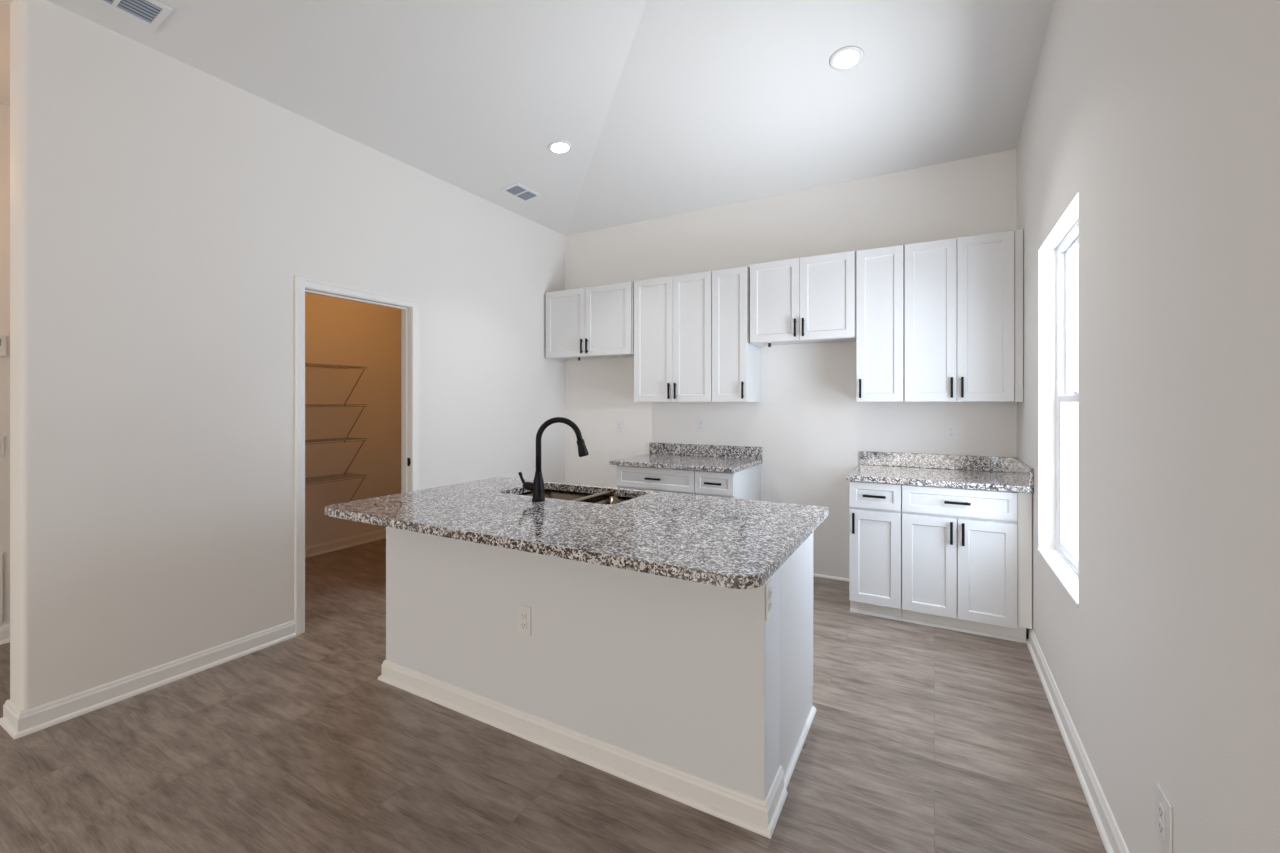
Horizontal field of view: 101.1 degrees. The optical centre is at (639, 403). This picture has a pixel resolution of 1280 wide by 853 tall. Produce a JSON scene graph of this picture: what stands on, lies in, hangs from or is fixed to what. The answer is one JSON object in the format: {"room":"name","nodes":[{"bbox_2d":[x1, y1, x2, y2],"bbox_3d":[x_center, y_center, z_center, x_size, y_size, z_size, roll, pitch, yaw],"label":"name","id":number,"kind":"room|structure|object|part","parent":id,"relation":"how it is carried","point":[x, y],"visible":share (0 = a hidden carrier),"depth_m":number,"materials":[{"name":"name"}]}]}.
{"room":"kitchen","nodes":[
{"label":"kitchen","id":0,"kind":"room"},
{"bbox_2d":[0,103,9,626],"bbox_3d":[-4.903,-0.174,0.964,0.100,3.115,6.100,0,0,29],"label":"wall","id":1,"kind":"structure","parent":0,"point":[4,109],"depth_m":3.05,"materials":[{"name":"paint"}]},
{"bbox_2d":[0,553,2,622],"bbox_3d":[-3.825,1.064,2.778,0.012,0.400,0.600,0,0,29],"label":"air vent","id":2,"kind":"object","parent":1,"relation":"in","point":[1,554],"visible":1,"depth_m":3.03,"materials":[{"name":"metal"}]},
{"bbox_2d":[0,436,3,456],"bbox_3d":[-3.693,0.249,3.014,0.010,0.118,0.075,0,0,29],"label":"light switch","id":3,"kind":"object","parent":1,"relation":"attached to","point":[1,437],"visible":1,"depth_m":3.04,"materials":[{"name":"plastic"}]},
{"bbox_2d":[0,335,6,355],"bbox_3d":[-3.692,-0.331,3.004,0.023,0.120,0.104,0,0,29],"label":"thermostat","id":4,"kind":"object","parent":1,"relation":"attached to","point":[3,339],"visible":1,"depth_m":3.03,"materials":[{"name":"plastic"}]},
{"bbox_2d":[0,625,9,644],"bbox_3d":[-4.848,1.337,0.933,0.026,0.094,6.100,0,0,29],"label":"baseboard","id":5,"kind":"structure","parent":1,"relation":"attached to","point":[5,630],"depth_m":3.04,"materials":[{"name":"paint"}]},
{"bbox_2d":[10,0,564,711],"bbox_3d":[-1.757,-0.174,3.880,0.190,3.115,3.735,0,0,29],"label":"wall","id":6,"kind":"structure","parent":0,"point":[165,213],"depth_m":2.69,"materials":[{"name":"paint"}]},
{"bbox_2d":[0,620,296,739],"bbox_3d":[-1.768,1.337,3.860,0.242,0.094,3.741,0,0,29],"label":"baseboard","id":7,"kind":"structure","parent":6,"relation":"attached to","point":[17,723],"depth_m":2.50,"materials":[{"name":"paint"}]},
{"bbox_2d":[294,276,419,635],"bbox_3d":[-1.841,0.312,3.516,0.017,2.144,0.869,0,0,29],"label":"trim","id":8,"kind":"structure","parent":6,"relation":"attached to","point":[300,283],"depth_m":3.17,"materials":[{"name":"paint"}]},
{"bbox_2d":[305,287,411,492],"bbox_3d":[-1.899,0.332,3.548,0.115,2.103,0.787,0,0,29],"label":"door frame","id":9,"kind":"structure","parent":6,"relation":"in","point":[406,311],"depth_m":3.86,"materials":[{"name":"paint"}]},
{"bbox_2d":[305,293,400,546],"bbox_3d":[-2.241,-0.174,4.688,1.594,3.115,2.998,0,0,29],"label":"wall","id":10,"kind":"structure","parent":0,"point":[338,331],"depth_m":5.08,"materials":[{"name":"paint"}]},
{"bbox_2d":[305,473,366,501],"bbox_3d":[-3.028,0.854,4.393,0.309,0.372,1.397,0,0,29],"label":"wire shelf","id":11,"kind":"object","parent":10,"relation":"attached to","point":[341,476],"visible":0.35,"depth_m":4.78,"materials":[{"name":"white metal"}]},
{"bbox_3d":[-2.897,0.680,4.320,0.010,0.024,1.397,0,0,29],"label":"rail","id":12,"kind":"part","parent":11,"relation":"part of","materials":[{"name":"white metal"}]},
{"bbox_2d":[305,437,366,475],"bbox_3d":[-3.028,0.511,4.393,0.309,0.372,1.397,0,0,29],"label":"wire shelf","id":13,"kind":"object","parent":10,"relation":"attached to","point":[347,438],"visible":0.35,"depth_m":4.79,"materials":[{"name":"white metal"}]},
{"bbox_3d":[-2.897,0.337,4.320,0.010,0.024,1.397,0,0,29],"label":"rail","id":14,"kind":"part","parent":13,"relation":"part of","materials":[{"name":"white metal"}]},
{"bbox_2d":[305,404,366,442],"bbox_3d":[-3.028,0.194,4.393,0.309,0.372,1.397,0,0,29],"label":"wire shelf","id":15,"kind":"object","parent":10,"relation":"attached to","point":[305,404],"visible":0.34,"depth_m":4.75,"materials":[{"name":"white metal"}]},
{"bbox_3d":[-2.897,0.020,4.320,0.010,0.024,1.397,0,0,29],"label":"rail","id":16,"kind":"part","parent":15,"relation":"part of","materials":[{"name":"white metal"}]},
{"bbox_2d":[305,363,366,405],"bbox_3d":[-3.028,-0.156,4.393,0.309,0.372,1.397,0,0,29],"label":"wire shelf","id":17,"kind":"object","parent":10,"relation":"attached to","point":[308,364],"visible":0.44,"depth_m":4.81,"materials":[{"name":"white metal"}]},
{"bbox_3d":[-2.897,-0.330,4.320,0.010,0.024,1.397,0,0,29],"label":"rail","id":18,"kind":"part","parent":17,"relation":"part of","materials":[{"name":"white metal"}]},
{"bbox_2d":[305,529,385,557],"bbox_3d":[-2.848,1.337,5.004,0.026,0.094,2.758,0,0,29],"label":"baseboard","id":19,"kind":"structure","parent":10,"relation":"attached to","point":[317,549],"depth_m":5.04,"materials":[{"name":"paint"}]},
{"bbox_2d":[0,0,1053,235],"bbox_3d":[-1.892,-2.224,0.930,5.189,0.985,8.978,0,0,29],"label":"ceiling","id":20,"kind":"structure","parent":0,"point":[664,108],"depth_m":3.04,"materials":[{"name":"paint"}]},
{"bbox_2d":[94,0,172,28],"bbox_3d":[-2.253,-1.757,2.282,0.187,0.031,0.300,0,0,29],"label":"ceiling vent","id":21,"kind":"object","parent":20,"relation":"in","point":[151,13],"visible":1,"depth_m":2.35,"materials":[{"name":"metal"}]},
{"bbox_2d":[500,183,540,202],"bbox_3d":[-0.996,-1.764,4.419,0.187,0.031,0.300,0,0,29],"label":"ceiling vent","id":22,"kind":"object","parent":20,"relation":"in","point":[518,191],"visible":1,"depth_m":4.41,"materials":[{"name":"metal"}]},
{"bbox_2d":[547,140,571,153],"bbox_3d":[-0.577,-1.847,3.805,0.178,0.026,0.180,0,0,34],"label":"recessed light","id":23,"kind":"object","parent":20,"relation":"in","point":[559,146],"visible":1,"depth_m":3.79,"materials":[{"name":"plastic"}]},
{"bbox_2d":[829,46,863,70],"bbox_3d":[1.131,-1.888,2.888,0.180,0.026,0.178,0,0,34],"label":"recessed light","id":24,"kind":"object","parent":20,"relation":"in","point":[848,57],"visible":1,"depth_m":2.88,"materials":[{"name":"plastic"}]},
{"bbox_2d":[0,538,1106,852],"bbox_3d":[-1.996,1.444,0.988,5.950,0.120,9.278,0,0,29],"label":"floor","id":25,"kind":"structure","parent":0,"point":[920,738],"depth_m":2.03,"materials":[{"name":"plastic"}]},
{"bbox_2d":[378,489,815,838],"bbox_3d":[-0.251,0.945,2.513,1.982,0.878,0.814,0,0,29],"label":"kitchen island","id":26,"kind":"object","parent":25,"relation":"on","point":[683,691],"visible":0.77,"depth_m":2.01,"materials":[{"name":"paint"}]},
{"bbox_2d":[517,605,530,635],"bbox_3d":[-0.485,0.906,2.201,0.072,0.116,0.009,0,0,29],"label":"outlet","id":27,"kind":"object","parent":26,"relation":"attached to","point":[523,612],"visible":1,"depth_m":2.20,"materials":[{"name":"plastic"}]},
{"bbox_2d":[520,612,526,619],"bbox_3d":[-0.486,0.886,2.199,0.033,0.029,0.003,0,0,29],"label":"receptacle","id":28,"kind":"object","parent":27,"relation":"attached to","point":[523,615],"depth_m":2.20,"materials":[{"name":"plastic"}]},
{"bbox_2d":[520,621,526,628],"bbox_3d":[-0.486,0.925,2.199,0.033,0.029,0.003,0,0,29],"label":"receptacle","id":29,"kind":"object","parent":27,"relation":"attached to","point":[523,624],"depth_m":2.20,"materials":[{"name":"plastic"}]},
{"bbox_2d":[325,477,828,588],"bbox_3d":[-0.300,0.487,2.391,2.024,0.036,1.127,0,0,29],"label":"island countertop","id":30,"kind":"structure","parent":26,"relation":"on","point":[734,543],"depth_m":2.05,"materials":[{"name":"stone"}]},
{"bbox_2d":[518,417,588,501],"bbox_3d":[-0.428,0.268,2.550,0.358,0.404,0.083,0,0,7],"label":"faucet","id":31,"kind":"object","parent":30,"relation":"on","point":[537,486],"visible":1,"depth_m":2.53,"materials":[{"name":"black metal"}]},
{"bbox_3d":[-0.576,0.373,2.596,0.056,0.072,0.020,0,0,29],"label":"lever","id":32,"kind":"part","parent":31,"relation":"part of","materials":[{"name":"black metal"}]},
{"bbox_3d":[-0.390,0.203,2.547,0.229,0.274,0.028,0,0,0],"label":"spout","id":33,"kind":"part","parent":31,"relation":"part of","materials":[{"name":"black metal"}]},
{"bbox_2d":[517,489,632,503],"bbox_3d":[-0.353,0.595,2.782,0.790,0.230,0.450,0,0,29],"label":"sink","id":34,"kind":"object","parent":30,"relation":"in","point":[606,497],"visible":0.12,"depth_m":2.88,"materials":[{"name":"grey metal"}]},
{"bbox_3d":[-0.475,0.609,2.851,0.465,0.202,0.406,0,0,29],"label":"bowl","id":35,"kind":"part","parent":34,"relation":"part of","materials":[{"name":"grey metal"}]},
{"bbox_3d":[-0.138,0.609,2.663,0.255,0.202,0.406,0,0,29],"label":"bowl","id":36,"kind":"part","parent":34,"relation":"part of","materials":[{"name":"grey metal"}]},
{"bbox_3d":[-0.396,1.337,2.254,1.982,0.094,0.221,0,0,29],"label":"baseboard","id":37,"kind":"part","parent":26,"relation":"part of","materials":[{"name":"paint"}]},
{"bbox_2d":[766,579,772,619],"bbox_3d":[0.430,0.649,1.745,0.009,0.116,0.072,0,0,29],"label":"outlet","id":38,"kind":"object","parent":26,"relation":"attached to","point":[769,586],"visible":1,"depth_m":1.73,"materials":[{"name":"plastic"}]},
{"bbox_3d":[0.631,0.945,2.135,0.020,0.878,0.572,0,0,29],"label":"panel","id":39,"kind":"part","parent":26,"relation":"part of","materials":[{"name":"white wood"}]},
{"bbox_3d":[0.647,1.374,2.126,0.017,0.019,0.572,0,0,29],"label":"shoe molding","id":40,"kind":"part","parent":26,"relation":"part of","materials":[{"name":"paint"}]},
{"bbox_3d":[0.772,0.895,2.397,0.029,0.778,0.018,0,0,29],"label":"frame","id":41,"kind":"part","parent":26,"relation":"part of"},
{"bbox_2d":[617,465,695,494],"bbox_3d":[0.268,0.945,4.453,0.695,0.878,0.718,0,0,29],"label":"base cabinet","id":42,"kind":"object","parent":25,"relation":"on","point":[629,477],"visible":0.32,"depth_m":4.15,"materials":[{"name":"paint"}]},
{"bbox_3d":[0.101,0.595,4.153,0.135,0.015,0.031,0,0,29],"label":"handle","id":43,"kind":"part","parent":42,"relation":"part of","materials":[{"name":"black metal"}]},
{"bbox_2d":[610,442,762,472],"bbox_3d":[0.391,0.436,4.386,1.073,0.138,0.715,0,0,29],"label":"countertop","id":44,"kind":"structure","parent":42,"relation":"on","point":[697,457],"depth_m":4.45,"materials":[{"name":"stone"}]},
{"bbox_2d":[695,464,760,500],"bbox_3d":[0.709,0.945,4.207,0.310,0.878,0.718,0,0,29],"label":"base cabinet","id":45,"kind":"object","parent":25,"relation":"on","point":[744,484],"visible":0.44,"depth_m":3.96,"materials":[{"name":"paint"}]},
{"bbox_3d":[0.541,0.595,3.907,0.135,0.015,0.031,0,0,29],"label":"handle","id":46,"kind":"part","parent":45,"relation":"part of","materials":[{"name":"black metal"}]},
{"bbox_3d":[0.554,0.595,3.929,0.306,0.165,0.020,0,0,29],"label":"drawer","id":47,"kind":"part","parent":45,"relation":"part of","materials":[{"name":"white wood"}]},
{"bbox_2d":[849,481,901,620],"bbox_3d":[1.667,0.945,3.671,0.308,0.878,0.718,0,0,29],"label":"base cabinet","id":48,"kind":"object","parent":25,"relation":"on","point":[875,509],"visible":0.95,"depth_m":3.39,"materials":[{"name":"paint"}]},
{"bbox_3d":[1.391,0.779,3.432,0.015,0.135,0.031,0,0,29],"label":"handle","id":49,"kind":"part","parent":48,"relation":"part of","materials":[{"name":"black metal"}]},
{"bbox_3d":[1.499,0.595,3.372,0.135,0.015,0.031,0,0,29],"label":"handle","id":50,"kind":"part","parent":48,"relation":"part of","materials":[{"name":"black metal"}]},
{"bbox_3d":[1.511,0.595,3.394,0.304,0.165,0.020,0,0,29],"label":"drawer","id":51,"kind":"part","parent":48,"relation":"part of","materials":[{"name":"white wood"}]},
{"bbox_3d":[1.533,1.374,3.433,0.308,0.019,0.017,0,0,29],"label":"shoe molding","id":52,"kind":"part","parent":48,"relation":"part of","materials":[{"name":"paint"}]},
{"bbox_2d":[902,484,1031,642],"bbox_3d":[2.092,0.945,3.433,0.664,0.878,0.718,0,0,29],"label":"base cabinet","id":53,"kind":"object","parent":25,"relation":"on","point":[967,553],"visible":0.99,"depth_m":3.14,"materials":[{"name":"paint"}]},
{"bbox_3d":[1.778,0.994,3.245,0.295,0.600,0.020,0,0,29],"label":"door","id":54,"kind":"part","parent":53,"relation":"part of","materials":[{"name":"white wood"}]},
{"bbox_2d":[847,451,1033,492],"bbox_3d":[1.955,0.436,3.512,0.987,0.138,0.715,0,0,29],"label":"countertop","id":55,"kind":"structure","parent":53,"relation":"on","point":[1009,474],"depth_m":3.53,"materials":[{"name":"stone"}]},
{"bbox_3d":[1.870,0.779,3.164,0.015,0.135,0.031,0,0,29],"label":"handle","id":56,"kind":"part","parent":53,"relation":"part of","materials":[{"name":"black metal"}]},
{"bbox_3d":[1.896,0.595,3.150,0.135,0.015,0.031,0,0,29],"label":"handle","id":57,"kind":"part","parent":53,"relation":"part of","materials":[{"name":"black metal"}]},
{"bbox_3d":[1.909,0.595,3.172,0.594,0.165,0.020,0,0,29],"label":"drawer","id":58,"kind":"part","parent":53,"relation":"part of","materials":[{"name":"white wood"}]},
{"bbox_3d":[1.922,0.779,3.135,0.015,0.135,0.031,0,0,29],"label":"handle","id":59,"kind":"part","parent":53,"relation":"part of","materials":[{"name":"black metal"}]},
{"bbox_3d":[1.951,1.374,3.200,0.644,0.019,0.017,0,0,29],"label":"shoe molding","id":60,"kind":"part","parent":53,"relation":"part of","materials":[{"name":"paint"}]},
{"bbox_3d":[2.039,0.994,3.099,0.295,0.600,0.020,0,0,29],"label":"door","id":61,"kind":"part","parent":53,"relation":"part of","materials":[{"name":"white wood"}]},
{"bbox_2d":[565,149,1016,578],"bbox_3d":[0.926,-0.184,4.566,4.095,3.135,0.120,0,0,29],"label":"wall","id":62,"kind":"structure","parent":0,"point":[809,424],"depth_m":4.27,"materials":[{"name":"paint"}]},
{"bbox_2d":[546,282,633,360],"bbox_3d":[-0.421,-0.752,5.036,0.977,0.663,0.372,0,0,29],"label":"upper cabinet","id":63,"kind":"object","parent":62,"relation":"attached to","point":[595,321],"visible":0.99,"depth_m":4.88,"materials":[{"name":"white wood"}]},
{"bbox_3d":[-0.713,-0.761,5.033,0.467,0.639,0.020,0,0,29],"label":"door","id":64,"kind":"part","parent":63,"relation":"part of","materials":[{"name":"white wood"}]},
{"bbox_3d":[-0.546,-0.533,4.910,0.015,0.135,0.031,0,0,29],"label":"handle","id":65,"kind":"part","parent":63,"relation":"part of","materials":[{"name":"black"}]},
{"bbox_3d":[-0.494,-0.533,4.882,0.015,0.135,0.031,0,0,29],"label":"handle","id":66,"kind":"part","parent":63,"relation":"part of","materials":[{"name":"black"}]},
{"bbox_3d":[-0.293,-0.761,4.798,0.489,0.639,0.020,0,0,29],"label":"door","id":67,"kind":"part","parent":63,"relation":"part of","materials":[{"name":"white wood"}]},
{"bbox_2d":[617,420,622,431],"bbox_3d":[-0.193,0.219,5.118,0.072,0.116,0.009,0,0,29],"label":"outlet","id":68,"kind":"object","parent":62,"relation":"attached to","point":[619,422],"visible":1,"depth_m":5.12,"materials":[{"name":"plastic"}]},
{"bbox_2d":[634,271,711,401],"bbox_3d":[0.338,-0.547,4.612,0.734,1.073,0.372,0,0,29],"label":"upper cabinet","id":69,"kind":"object","parent":62,"relation":"attached to","point":[673,314],"visible":0.95,"depth_m":4.46,"materials":[{"name":"white wood"}]},
{"bbox_3d":[0.116,-0.547,4.570,0.378,1.067,0.020,0,0,29],"label":"door","id":70,"kind":"part","parent":69,"relation":"part of","materials":[{"name":"white wood"}]},
{"bbox_3d":[0.244,-0.105,4.469,0.015,0.135,0.031,0,0,29],"label":"handle","id":71,"kind":"part","parent":69,"relation":"part of","materials":[{"name":"black metal"}]},
{"bbox_3d":[0.296,-0.105,4.440,0.015,0.135,0.031,0,0,29],"label":"handle","id":72,"kind":"part","parent":69,"relation":"part of","materials":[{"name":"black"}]},
{"bbox_3d":[0.434,-0.547,4.392,0.344,1.067,0.020,0,0,29],"label":"door","id":73,"kind":"part","parent":69,"relation":"part of","materials":[{"name":"white wood"}]},
{"bbox_2d":[698,419,704,431],"bbox_3d":[0.547,0.194,4.704,0.072,0.116,0.009,0,0,29],"label":"outlet","id":74,"kind":"object","parent":62,"relation":"attached to","point":[701,422],"visible":1,"depth_m":4.70,"materials":[{"name":"plastic"}]},
{"bbox_2d":[649,442,762,458],"bbox_3d":[0.560,0.418,4.689,1.073,0.102,0.021,0,0,29],"label":"backsplash","id":75,"kind":"structure","parent":62,"relation":"attached to","point":[747,452],"depth_m":4.66,"materials":[{"name":"stone"}]},
{"bbox_2d":[712,266,759,401],"bbox_3d":[0.791,-0.547,4.359,0.303,1.073,0.372,0,0,29],"label":"upper cabinet","id":76,"kind":"object","parent":62,"relation":"attached to","point":[735,361],"visible":0.96,"depth_m":4.23,"materials":[{"name":"white wood"}]},
{"bbox_3d":[0.809,-0.105,4.153,0.015,0.135,0.031,0,0,29],"label":"handle","id":77,"kind":"part","parent":76,"relation":"part of","materials":[{"name":"black metal"}]},
{"bbox_2d":[750,251,855,346],"bbox_3d":[1.275,-0.775,4.089,0.777,0.640,0.372,0,0,29],"label":"upper cabinet","id":78,"kind":"object","parent":62,"relation":"attached to","point":[812,299],"visible":0.98,"depth_m":3.94,"materials":[{"name":"white wood"}]},
{"bbox_3d":[1.034,-0.784,4.057,0.381,0.616,0.020,0,0,29],"label":"door","id":79,"kind":"part","parent":78,"relation":"part of","materials":[{"name":"white wood"}]},
{"bbox_3d":[1.163,-0.568,3.955,0.015,0.135,0.031,0,0,29],"label":"handle","id":80,"kind":"part","parent":78,"relation":"part of","materials":[{"name":"black metal"}]},
{"bbox_3d":[1.215,-0.568,3.927,0.015,0.135,0.031,0,0,29],"label":"handle","id":81,"kind":"part","parent":78,"relation":"part of","materials":[{"name":"black metal"}]},
{"bbox_3d":[1.371,-0.784,3.869,0.384,0.616,0.020,0,0,29],"label":"door","id":82,"kind":"part","parent":78,"relation":"part of","materials":[{"name":"white wood"}]},
{"bbox_2d":[813,573,848,581],"bbox_3d":[1.366,1.374,4.242,0.770,0.019,0.017,0,0,29],"label":"trim","id":83,"kind":"structure","parent":62,"relation":"attached to","point":[814,574],"depth_m":4.16,"materials":[{"name":"paint"}]},
{"bbox_2d":[856,245,903,401],"bbox_3d":[1.750,-0.551,3.823,0.307,1.081,0.372,0,0,29],"label":"upper cabinet","id":84,"kind":"object","parent":62,"relation":"attached to","point":[879,271],"visible":0.99,"depth_m":3.69,"materials":[{"name":"white wood"}]},
{"bbox_3d":[1.561,-0.105,3.733,0.015,0.135,0.031,0,0,29],"label":"handle","id":85,"kind":"part","parent":84,"relation":"part of","materials":[{"name":"black metal"}]},
{"bbox_2d":[860,451,1015,471],"bbox_3d":[2.124,0.418,3.815,0.987,0.102,0.021,0,0,29],"label":"backsplash","id":86,"kind":"structure","parent":62,"relation":"attached to","point":[939,461],"depth_m":3.79,"materials":[{"name":"stone"}]},
{"bbox_2d":[945,424,956,439],"bbox_3d":[2.223,0.204,3.768,0.072,0.116,0.009,0,0,29],"label":"outlet","id":87,"kind":"object","parent":62,"relation":"attached to","point":[950,429],"visible":1,"depth_m":3.77,"materials":[{"name":"plastic"}]},
{"bbox_2d":[904,229,1022,401],"bbox_3d":[2.177,-0.551,3.584,0.666,1.081,0.372,0,0,29],"label":"upper cabinet","id":88,"kind":"object","parent":62,"relation":"attached to","point":[963,296],"visible":1,"depth_m":3.44,"materials":[{"name":"white wood"}]},
{"bbox_3d":[1.951,-0.551,3.545,0.306,1.075,0.020,0,0,29],"label":"door","id":89,"kind":"part","parent":88,"relation":"part of","materials":[{"name":"white wood"}]},
{"bbox_3d":[2.048,-0.105,3.461,0.015,0.135,0.031,0,0,29],"label":"handle","id":90,"kind":"part","parent":88,"relation":"part of","materials":[{"name":"black metal"}]},
{"bbox_3d":[2.099,-0.105,3.433,0.015,0.135,0.031,0,0,29],"label":"handle","id":91,"kind":"part","parent":88,"relation":"part of","materials":[{"name":"black metal"}]},
{"bbox_3d":[2.222,-0.551,3.393,0.308,1.075,0.020,0,0,29],"label":"door","id":92,"kind":"part","parent":88,"relation":"part of","materials":[{"name":"white wood"}]},
{"bbox_2d":[1017,0,1279,852],"bbox_3d":[0.409,-0.641,-0.413,0.140,4.050,9.078,0,0,29],"label":"wall","id":93,"kind":"structure","parent":0,"point":[1153,126],"depth_m":1.28,"materials":[{"name":"paint"}]},
{"bbox_2d":[1037,220,1078,606],"bbox_3d":[1.983,-0.014,2.409,0.146,1.617,0.900,0,0,29],"label":"window","id":94,"kind":"structure","parent":93,"relation":"in","point":[1063,561],"depth_m":2.73,"materials":[{"name":"plastic"}]},
{"bbox_3d":[1.956,0.786,2.424,0.085,0.018,0.898,0,0,29],"label":"sill","id":95,"kind":"part","parent":94,"relation":"part of","materials":[{"name":"white paint"}]},
{"bbox_3d":[2.007,0.362,2.396,0.025,0.806,0.840,0,0,29],"label":"sash","id":96,"kind":"part","parent":94,"relation":"part of","materials":[{"name":"plastic"}]},
{"bbox_3d":[2.030,-0.397,2.383,0.025,0.791,0.840,0,0,29],"label":"sash","id":97,"kind":"part","parent":94,"relation":"part of","materials":[{"name":"plastic"}]},
{"bbox_2d":[1026,629,1128,852],"bbox_3d":[0.211,1.337,-0.599,0.026,0.094,8.360,0,0,29],"label":"baseboard","id":98,"kind":"structure","parent":93,"relation":"attached to","point":[1113,841],"depth_m":1.97,"materials":[{"name":"paint"}]},
{"bbox_2d":[1156,783,1171,852],"bbox_3d":[1.269,1.012,1.278,0.009,0.128,0.088,0,0,29],"label":"outlet","id":99,"kind":"object","parent":93,"relation":"attached to","point":[1163,806],"visible":1,"depth_m":1.27,"materials":[{"name":"plastic"}]},
{"bbox_2d":[1159,802,1164,821],"bbox_3d":[1.267,0.992,1.280,0.003,0.029,0.033,0,0,29],"label":"receptacle","id":100,"kind":"object","parent":99,"relation":"attached to","point":[1161,804],"depth_m":1.28,"materials":[{"name":"plastic"}]},
{"bbox_2d":[1159,818,1164,838],"bbox_3d":[1.267,1.031,1.280,0.003,0.029,0.033,0,0,29],"label":"receptacle","id":101,"kind":"object","parent":99,"relation":"attached to","point":[1161,822],"depth_m":1.28,"materials":[{"name":"plastic"}]}
]}

